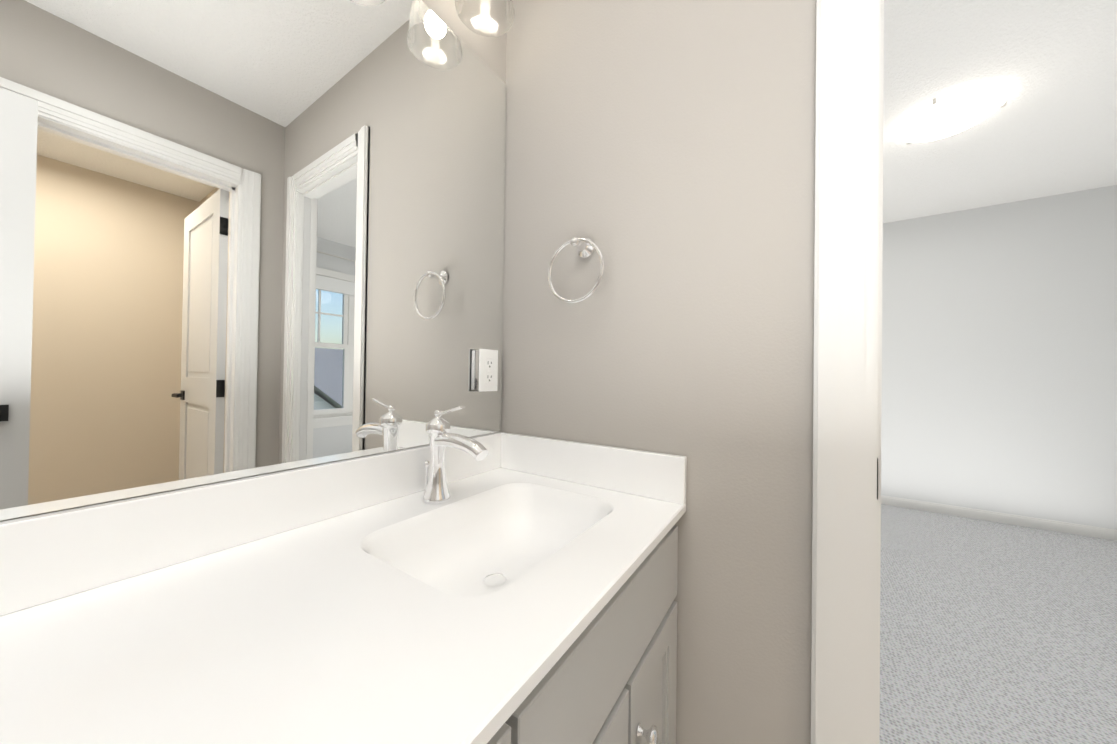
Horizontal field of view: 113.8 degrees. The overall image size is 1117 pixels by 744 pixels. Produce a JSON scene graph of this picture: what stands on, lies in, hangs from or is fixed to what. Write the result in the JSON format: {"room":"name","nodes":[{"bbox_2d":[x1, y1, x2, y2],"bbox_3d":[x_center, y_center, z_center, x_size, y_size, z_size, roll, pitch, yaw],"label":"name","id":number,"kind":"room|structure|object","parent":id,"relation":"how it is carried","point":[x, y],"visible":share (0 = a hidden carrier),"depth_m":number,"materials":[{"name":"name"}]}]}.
{"room":"bathroom","nodes":[
{"label":"bathroom","id":0,"kind":"room"},
{"bbox_2d":[0,0,506,521],"bbox_3d":[-0.946,-0.148,0.049,0.120,2.440,2.620,0,-1,34],"label":"wall","id":1,"kind":"structure","parent":0,"point":[486,50],"depth_m":0.99,"materials":[{"name":"grey paint"}]},
{"bbox_2d":[0,0,506,520],"bbox_3d":[-0.565,-0.357,0.505,0.006,1.052,1.436,0,-1,34],"label":"vanity mirror","id":2,"kind":"object","parent":1,"relation":"attached to","point":[242,238],"visible":1,"depth_m":0.58,"materials":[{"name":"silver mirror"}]},
{"bbox_2d":[475,349,497,391],"bbox_3d":[-0.203,-0.004,1.027,0.023,0.118,0.072,0,-1,34],"label":"outlet","id":3,"kind":"object","parent":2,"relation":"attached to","point":[486,370],"visible":0.96,"depth_m":1.01,"materials":[{"name":"white plastic"}]},
{"bbox_2d":[455,0,514,36],"bbox_3d":[-0.252,-1.040,0.816,0.174,0.290,0.365,0,-1,34],"label":"sconce","id":4,"kind":"object","parent":1,"relation":"attached to","point":[498,16],"visible":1,"depth_m":0.96,"materials":[{"name":"clear glass"}]},
{"bbox_2d":[501,0,815,743],"bbox_3d":[0.977,-0.119,0.395,4.140,2.440,0.085,0,-1,34],"label":"wall","id":5,"kind":"structure","parent":0,"point":[661,153],"depth_m":0.79,"materials":[{"name":"grey paint"}]},
{"bbox_2d":[548,237,604,303],"bbox_3d":[0.053,-0.259,0.920,0.162,0.181,0.065,0,-1,34],"label":"towel ring","id":6,"kind":"object","parent":5,"relation":"attached to","point":[587,247],"visible":1,"depth_m":0.91,"materials":[{"name":"silver metal"}]},
{"bbox_2d":[811,0,883,743],"bbox_3d":[0.824,0.040,0.496,0.783,2.120,0.128,0,-1,34],"label":"door frame","id":7,"kind":"structure","parent":5,"relation":"attached to","point":[846,545],"depth_m":0.62,"materials":[{"name":"white wood"}]},
{"bbox_2d":[879,504,1116,743],"bbox_3d":[1.900,1.160,1.800,4.140,0.092,3.458,0,-1,34],"label":"floor","id":8,"kind":"structure","parent":0,"point":[991,632],"depth_m":1.55,"materials":[{"name":"grey carpet"}]},
{"bbox_2d":[881,185,1116,529],"bbox_3d":[2.840,-0.070,3.200,4.140,2.440,0.120,0,-1,34],"label":"wall","id":9,"kind":"structure","parent":0,"point":[999,358],"depth_m":2.75,"materials":[{"name":"white paint"}]},
{"bbox_2d":[881,495,1116,540],"bbox_3d":[2.787,1.106,3.134,3.900,0.085,0.014,0,-1,34],"label":"baseboard","id":10,"kind":"structure","parent":9,"relation":"attached to","point":[1069,528],"depth_m":2.73,"materials":[{"name":"white wood"}]},
{"bbox_2d":[883,0,1116,222],"bbox_3d":[1.206,-1.373,0.724,4.140,0.080,6.090,0,-1,34],"label":"ceiling","id":11,"kind":"structure","parent":0,"point":[1050,127],"depth_m":1.73,"materials":[{"name":"white paint"}]},
{"bbox_2d":[894,86,1007,144],"bbox_3d":[1.985,-1.275,1.856,0.403,0.074,0.396,0,-1,34],"label":"light","id":12,"kind":"object","parent":11,"relation":"attached to","point":[947,116],"visible":1,"depth_m":1.79,"materials":[{"name":"white"}]},
{"bbox_3d":[0.215,1.122,-0.737,4.140,0.080,2.632,0,-1,34],"label":"floor","id":13,"kind":"structure","parent":0,"visible":0},
{"bbox_2d":[0,406,686,743],"bbox_3d":[-0.340,0.573,0.340,0.571,1.018,1.436,0,-1,34],"label":"bathroom vanity","id":14,"kind":"object","parent":13,"relation":"on","point":[444,586],"visible":1,"depth_m":0.45,"materials":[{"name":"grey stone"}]}
]}

